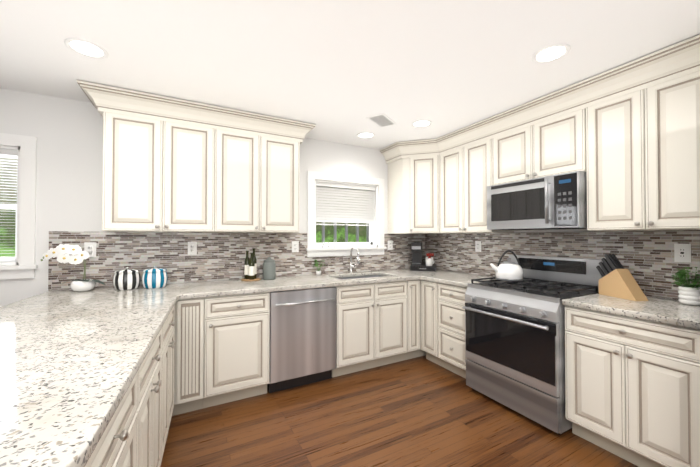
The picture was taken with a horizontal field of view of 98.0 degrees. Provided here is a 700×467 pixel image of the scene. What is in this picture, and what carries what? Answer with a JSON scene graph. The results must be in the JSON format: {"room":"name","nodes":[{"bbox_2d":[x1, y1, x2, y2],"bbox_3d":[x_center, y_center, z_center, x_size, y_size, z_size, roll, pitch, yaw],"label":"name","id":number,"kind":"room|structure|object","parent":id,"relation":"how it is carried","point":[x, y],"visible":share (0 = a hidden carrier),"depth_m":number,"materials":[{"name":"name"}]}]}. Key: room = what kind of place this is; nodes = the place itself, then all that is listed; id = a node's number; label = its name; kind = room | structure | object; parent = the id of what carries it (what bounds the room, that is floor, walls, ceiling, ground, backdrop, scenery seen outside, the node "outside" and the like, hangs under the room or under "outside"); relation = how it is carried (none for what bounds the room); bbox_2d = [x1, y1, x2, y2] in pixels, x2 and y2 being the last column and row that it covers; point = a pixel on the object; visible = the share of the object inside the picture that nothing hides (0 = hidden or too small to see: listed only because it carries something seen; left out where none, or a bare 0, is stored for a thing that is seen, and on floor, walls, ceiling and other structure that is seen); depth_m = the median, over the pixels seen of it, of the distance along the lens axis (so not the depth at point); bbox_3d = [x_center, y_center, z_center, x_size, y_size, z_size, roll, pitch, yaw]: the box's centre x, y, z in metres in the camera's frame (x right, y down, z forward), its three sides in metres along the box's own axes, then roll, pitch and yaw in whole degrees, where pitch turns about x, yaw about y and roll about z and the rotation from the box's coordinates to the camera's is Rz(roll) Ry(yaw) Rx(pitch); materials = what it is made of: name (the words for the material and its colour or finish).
{"room":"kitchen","nodes":[
{"label":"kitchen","id":0,"kind":"room"},
{"bbox_2d":[0,88,395,306],"bbox_3d":[-1.887,0.149,2.661,6.800,2.420,0.150,0,-1,-28],"label":"wall","id":1,"kind":"structure","parent":0,"point":[68,133],"depth_m":2.41,"materials":[{"name":"white paint"}]},
{"bbox_2d":[0,133,37,279],"bbox_3d":[-2.890,-0.200,2.103,1.120,1.065,0.195,0,-1,-28],"label":"window","id":2,"kind":"structure","parent":1,"relation":"in","point":[24,265],"depth_m":2.27,"materials":[{"name":"white wood"}]},
{"bbox_2d":[0,148,17,262],"bbox_3d":[-2.883,-0.207,2.089,0.872,0.842,0.050,0,-1,-28],"label":"window blind","id":3,"kind":"object","parent":2,"relation":"attached to","point":[9,152],"depth_m":2.26,"materials":[{"name":"white plastic"}]},
{"bbox_2d":[77,80,315,232],"bbox_3d":[-1.211,-0.535,2.703,1.768,1.045,0.425,0,-1,-28],"label":"upper cabinet","id":4,"kind":"object","parent":1,"relation":"attached to","point":[170,164],"visible":1,"depth_m":2.52,"materials":[{"name":"white paint"}]},
{"bbox_2d":[48,231,423,290],"bbox_3d":[-0.651,0.222,3.233,3.780,0.456,0.008,0,-1,-28],"label":"backsplash","id":5,"kind":"structure","parent":1,"relation":"attached to","point":[220,255],"depth_m":2.84,"materials":[{"name":"tile"}]},
{"bbox_2d":[84,242,95,256],"bbox_3d":[-2.092,0.132,2.452,0.074,0.120,0.008,0,-1,-28],"label":"electrical outlet","id":6,"kind":"object","parent":5,"relation":"attached to","point":[90,248],"visible":0.92,"depth_m":2.45,"materials":[{"name":"white plastic"}]},
{"bbox_2d":[188,242,196,254],"bbox_3d":[-1.449,0.136,2.796,0.074,0.120,0.008,0,-1,-28],"label":"electrical outlet","id":7,"kind":"object","parent":5,"relation":"attached to","point":[192,248],"visible":1,"depth_m":2.79,"materials":[{"name":"white plastic"}]},
{"bbox_2d":[292,241,298,251],"bbox_3d":[-0.585,0.141,3.259,0.074,0.120,0.008,0,-1,-28],"label":"electrical outlet","id":8,"kind":"object","parent":5,"relation":"attached to","point":[295,246],"visible":1,"depth_m":3.26,"materials":[{"name":"white plastic"}]},
{"bbox_2d":[388,240,392,249],"bbox_3d":[0.508,0.148,3.844,0.074,0.120,0.008,0,-1,-28],"label":"electrical outlet","id":9,"kind":"object","parent":5,"relation":"attached to","point":[390,244],"visible":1,"depth_m":3.85,"materials":[{"name":"white plastic"}]},
{"bbox_2d":[306,171,386,256],"bbox_3d":[-0.051,-0.212,3.623,1.040,0.945,0.195,0,-1,-28],"label":"window","id":10,"kind":"structure","parent":1,"relation":"in","point":[371,213],"depth_m":3.58,"materials":[{"name":"white wood"}]},
{"bbox_2d":[316,182,375,225],"bbox_3d":[-0.044,-0.339,3.611,0.792,0.482,0.050,0,-1,-28],"label":"blind","id":11,"kind":"object","parent":10,"relation":"attached to","point":[333,214],"depth_m":3.60,"materials":[{"name":"white"}]},
{"bbox_2d":[0,0,699,149],"bbox_3d":[-0.317,-1.146,-0.255,6.800,0.100,6.800,0,-1,-28],"label":"ceiling","id":12,"kind":"structure","parent":0,"point":[338,71],"depth_m":1.79,"materials":[{"name":"white paint"}]},
{"bbox_2d":[64,38,108,58],"bbox_3d":[-1.524,-1.068,1.764,0.196,0.007,0.196,0,-1,-28],"label":"recessed light","id":13,"kind":"object","parent":12,"relation":"in","point":[86,48],"visible":1,"depth_m":1.76,"materials":[{"name":"white plastic"}]},
{"bbox_2d":[357,132,374,138],"bbox_3d":[0.170,-1.050,3.261,0.196,0.007,0.196,0,-1,-28],"label":"recessed light","id":14,"kind":"object","parent":12,"relation":"in","point":[364,135],"visible":0.96,"depth_m":3.26,"materials":[{"name":"white plastic"}]},
{"bbox_2d":[366,113,396,127],"bbox_3d":[0.298,-1.054,2.853,0.180,0.009,0.300,0,-1,32],"label":"ceiling vent","id":15,"kind":"object","parent":12,"relation":"in","point":[381,120],"visible":1,"depth_m":2.83,"materials":[{"name":"white metal"}]},
{"bbox_2d":[411,120,431,127],"bbox_3d":[0.690,-1.054,2.927,0.196,0.007,0.196,0,-1,-28],"label":"recessed light","id":16,"kind":"object","parent":12,"relation":"in","point":[421,123],"visible":1,"depth_m":2.92,"materials":[{"name":"white plastic"}]},
{"bbox_2d":[531,43,570,63],"bbox_3d":[1.195,-1.068,1.814,0.196,0.007,0.196,0,-1,-28],"label":"recessed light","id":17,"kind":"object","parent":12,"relation":"in","point":[550,53],"visible":1,"depth_m":1.81,"materials":[{"name":"white plastic"}]},
{"bbox_2d":[161,355,637,466],"bbox_3d":[-0.317,1.373,-0.285,6.800,0.100,6.800,0,-1,-28],"label":"floor","id":18,"kind":"structure","parent":0,"point":[421,411],"depth_m":2.09,"materials":[{"name":"brown wood"}]},
{"bbox_2d":[84,355,167,466],"bbox_3d":[-0.876,0.897,0.683,0.740,0.874,0.606,0,-1,-28],"label":"base cabinet","id":19,"kind":"object","parent":18,"relation":"on","point":[135,433],"depth_m":1.15,"materials":[{"name":"white paint"}]},
{"bbox_2d":[147,319,174,430],"bbox_3d":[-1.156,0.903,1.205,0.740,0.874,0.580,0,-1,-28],"label":"base cabinet","id":20,"kind":"object","parent":18,"relation":"on","point":[162,345],"depth_m":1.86,"materials":[{"name":"white paint"}]},
{"bbox_2d":[167,307,174,412],"bbox_3d":[-1.442,0.910,1.740,0.740,0.874,0.634,0,-1,-28],"label":"base cabinet","id":21,"kind":"object","parent":18,"relation":"on","point":[171,316],"depth_m":2.09,"materials":[{"name":"white paint"}]},
{"bbox_2d":[172,297,207,415],"bbox_3d":[-1.346,0.919,2.498,0.239,0.874,0.628,0,-1,-28],"label":"base cabinet","id":22,"kind":"object","parent":18,"relation":"on","point":[190,315],"depth_m":2.25,"materials":[{"name":"white paint"}]},
{"bbox_2d":[0,294,183,466],"bbox_3d":[-1.260,0.446,1.142,1.050,0.038,1.814,0,-1,-28],"label":"countertop","id":23,"kind":"structure","parent":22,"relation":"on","point":[71,361],"depth_m":0.96,"materials":[{"name":"stone"}]},
{"bbox_2d":[5,246,455,305],"bbox_3d":[-0.493,0.417,2.933,3.778,0.568,0.678,0,-1,-28],"label":"countertop","id":24,"kind":"structure","parent":22,"relation":"on","point":[191,290],"depth_m":2.60,"materials":[{"name":"stone"}]},
{"bbox_2d":[41,244,105,291],"bbox_3d":[-2.082,0.259,2.311,0.386,0.362,0.171,0,-1,-28],"label":"orchid","id":25,"kind":"object","parent":24,"relation":"on","point":[61,252],"visible":1,"depth_m":2.28,"materials":[{"name":"white plant"}]},
{"bbox_2d":[113,267,140,289],"bbox_3d":[-1.787,0.355,2.440,0.182,0.173,0.182,0,-1,-28],"label":"canister","id":26,"kind":"object","parent":24,"relation":"on","point":[127,278],"visible":1,"depth_m":2.38,"materials":[{"name":"white ceramic"}]},
{"bbox_2d":[142,266,167,288],"bbox_3d":[-1.610,0.356,2.512,0.182,0.173,0.182,0,-1,-28],"label":"canister","id":27,"kind":"object","parent":24,"relation":"on","point":[154,277],"visible":1,"depth_m":2.44,"materials":[{"name":"white ceramic"}]},
{"bbox_2d":[241,248,260,280],"bbox_3d":[-0.953,0.296,2.927,0.180,0.302,0.180,0,-1,-28],"label":"wine bottles","id":28,"kind":"object","parent":24,"relation":"on","point":[250,269],"visible":1,"depth_m":2.90,"materials":[{"name":"green glass"}]},
{"bbox_2d":[263,257,275,279],"bbox_3d":[-0.793,0.339,2.989,0.124,0.218,0.124,0,-1,-28],"label":"canister","id":29,"kind":"object","parent":24,"relation":"on","point":[269,268],"visible":1,"depth_m":2.94,"materials":[{"name":"grey ceramic"}]},
{"bbox_2d":[313,260,325,274],"bbox_3d":[-0.343,0.367,3.325,0.156,0.170,0.152,0,-1,-28],"label":"potted plant","id":30,"kind":"object","parent":24,"relation":"on","point":[318,271],"visible":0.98,"depth_m":3.31,"materials":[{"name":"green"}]},
{"bbox_2d":[349,246,359,272],"bbox_3d":[0.066,0.297,3.457,0.093,0.314,0.219,0,-1,-28],"label":"faucet","id":31,"kind":"object","parent":24,"relation":"on","point":[358,258],"depth_m":3.50,"materials":[{"name":"silver metal"}]},
{"bbox_2d":[337,275,382,278],"bbox_3d":[0.127,0.599,3.300,0.728,0.214,0.433,0,-1,-28],"label":"sink","id":32,"kind":"object","parent":24,"relation":"in","point":[338,276],"depth_m":3.48,"materials":[{"name":"metal"}]},
{"bbox_2d":[410,242,435,271],"bbox_3d":[0.923,0.281,3.828,0.300,0.355,0.290,0,-1,17],"label":"coffee maker","id":33,"kind":"object","parent":24,"relation":"on","point":[416,264],"visible":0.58,"depth_m":3.77,"materials":[{"name":"black plastic"}]},
{"bbox_2d":[426,258,434,265],"bbox_3d":[0.992,0.353,3.763,0.111,0.088,0.080,0,-1,2],"label":"mug","id":34,"kind":"object","parent":33,"relation":"on","point":[429,262],"visible":0.96,"depth_m":3.73,"materials":[{"name":"white ceramic"}]},
{"bbox_2d":[208,292,269,406],"bbox_3d":[-1.024,0.921,2.670,0.491,0.874,0.628,0,-1,-28],"label":"base cabinet","id":35,"kind":"object","parent":18,"relation":"on","point":[221,350],"depth_m":2.40,"materials":[{"name":"white paint"}]},
{"bbox_2d":[267,287,335,392],"bbox_3d":[-0.520,0.925,2.895,0.602,0.870,0.652,0,-1,-28],"label":"dishwasher","id":36,"kind":"object","parent":18,"relation":"on","point":[302,340],"visible":0.9,"depth_m":2.64,"materials":[{"name":"silver metal"}]},
{"bbox_2d":[372,280,419,360],"bbox_3d":[0.520,0.931,3.497,0.179,0.874,0.628,0,-1,-28],"label":"base cabinet","id":37,"kind":"object","parent":18,"relation":"on","point":[395,305],"depth_m":3.13,"materials":[{"name":"white paint"}]},
{"bbox_2d":[420,280,425,355],"bbox_3d":[0.880,0.934,3.689,0.637,0.874,0.628,0,-1,-28],"label":"base cabinet","id":38,"kind":"object","parent":18,"relation":"on","point":[422,353],"depth_m":3.30,"materials":[{"name":"white paint"}]},
{"bbox_2d":[421,280,432,361],"bbox_3d":[1.086,0.929,3.315,0.628,0.874,0.264,0,-1,-28],"label":"base cabinet","id":39,"kind":"object","parent":18,"relation":"on","point":[426,286],"depth_m":3.19,"materials":[{"name":"white paint"}]},
{"bbox_2d":[433,282,466,378],"bbox_3d":[1.243,0.925,3.021,0.628,0.874,0.402,0,-1,-28],"label":"base cabinet","id":40,"kind":"object","parent":18,"relation":"on","point":[448,300],"depth_m":2.92,"materials":[{"name":"white paint"}]},
{"bbox_2d":[408,272,494,287],"bbox_3d":[1.105,0.469,3.081,0.822,0.038,0.629,0,-1,-28],"label":"countertop","id":41,"kind":"structure","parent":40,"relation":"on","point":[460,279],"depth_m":3.12,"materials":[{"name":"stone"}]},
{"bbox_2d":[462,255,605,434],"bbox_3d":[1.456,0.779,2.475,0.750,1.154,0.752,0,-1,-28],"label":"range","id":42,"kind":"object","parent":18,"relation":"on","point":[515,345],"visible":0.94,"depth_m":2.29,"materials":[{"name":"silver metal"}]},
{"bbox_2d":[490,250,522,280],"bbox_3d":[1.363,0.273,2.663,0.272,0.258,0.218,0,-1,2],"label":"kettle","id":43,"kind":"object","parent":42,"relation":"on","point":[508,270],"visible":1,"depth_m":2.59,"materials":[{"name":"white metal"}]},
{"bbox_2d":[564,306,699,466],"bbox_3d":[1.849,0.912,1.889,0.628,0.874,0.638,0,-1,-28],"label":"base cabinet","id":44,"kind":"object","parent":18,"relation":"on","point":[632,390],"depth_m":1.71,"materials":[{"name":"white paint"}]},
{"bbox_2d":[562,293,699,329],"bbox_3d":[1.843,0.455,1.887,0.646,0.038,0.649,0,-1,-28],"label":"countertop","id":45,"kind":"structure","parent":44,"relation":"on","point":[661,310],"depth_m":1.79,"materials":[{"name":"stone"}]},
{"bbox_2d":[596,254,648,300],"bbox_3d":[1.865,0.291,2.105,0.094,0.293,0.287,0,-1,-8],"label":"knife block","id":46,"kind":"object","parent":45,"relation":"on","point":[617,280],"visible":1,"depth_m":2.09,"materials":[{"name":"brown wood"}]},
{"bbox_2d":[671,267,699,305],"bbox_3d":[2.095,0.320,1.871,0.183,0.229,0.186,0,-1,-28],"label":"plant","id":47,"kind":"object","parent":45,"relation":"on","point":[689,293],"visible":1,"depth_m":1.85,"materials":[{"name":"green plant"}]},
{"bbox_2d":[439,229,673,299],"bbox_3d":[2.614,0.133,1.300,0.150,2.420,6.500,0,-1,-28],"label":"wall","id":48,"kind":"structure","parent":0,"point":[561,230],"depth_m":2.67,"materials":[{"name":"white paint"}]},
{"bbox_2d":[460,95,551,232],"bbox_3d":[1.340,-0.540,2.429,0.427,1.040,0.760,0,-1,-28],"label":"upper cabinet","id":49,"kind":"object","parent":48,"relation":"attached to","point":[504,155],"depth_m":2.68,"materials":[{"name":"white paint"}]},
{"bbox_2d":[487,171,586,229],"bbox_3d":[1.595,-0.239,2.562,0.454,0.403,0.752,0,-1,-28],"label":"microwave","id":50,"kind":"object","parent":49,"relation":"in","point":[558,200],"depth_m":2.39,"materials":[{"name":"silver metal"}]},
{"bbox_2d":[424,230,699,299],"bbox_3d":[1.654,0.218,2.923,0.008,0.456,2.670,0,-1,-28],"label":"backsplash","id":51,"kind":"structure","parent":48,"relation":"attached to","point":[645,259],"depth_m":2.44,"materials":[{"name":"tile"}]},
{"bbox_2d":[475,241,480,251],"bbox_3d":[1.413,0.142,3.356,0.008,0.120,0.074,0,-1,-28],"label":"electrical outlet","id":52,"kind":"object","parent":51,"relation":"attached to","point":[477,246],"visible":1,"depth_m":3.35,"materials":[{"name":"white plastic"}]},
{"bbox_2d":[674,244,690,262],"bbox_3d":[2.154,0.126,1.972,0.009,0.120,0.074,0,-1,-28],"label":"electrical outlet","id":53,"kind":"object","parent":51,"relation":"attached to","point":[682,252],"visible":1,"depth_m":1.97,"materials":[{"name":"white plastic"}]},
{"label":"outside","id":54,"kind":"structure","parent":0,"visible":0},
{"bbox_2d":[0,156,365,256],"bbox_3d":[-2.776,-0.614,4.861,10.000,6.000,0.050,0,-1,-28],"label":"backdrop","id":55,"kind":"structure","parent":54,"point":[7,243],"depth_m":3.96,"materials":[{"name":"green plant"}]},
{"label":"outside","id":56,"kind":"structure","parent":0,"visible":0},
{"bbox_2d":[322,211,368,241],"bbox_3d":[-0.560,0.480,4.417,3.500,1.800,1.600,0,-1,-28],"label":"porch","id":57,"kind":"object","parent":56,"point":[346,233],"visible":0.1,"depth_m":5.32,"materials":[{"name":"grey"}]}
]}

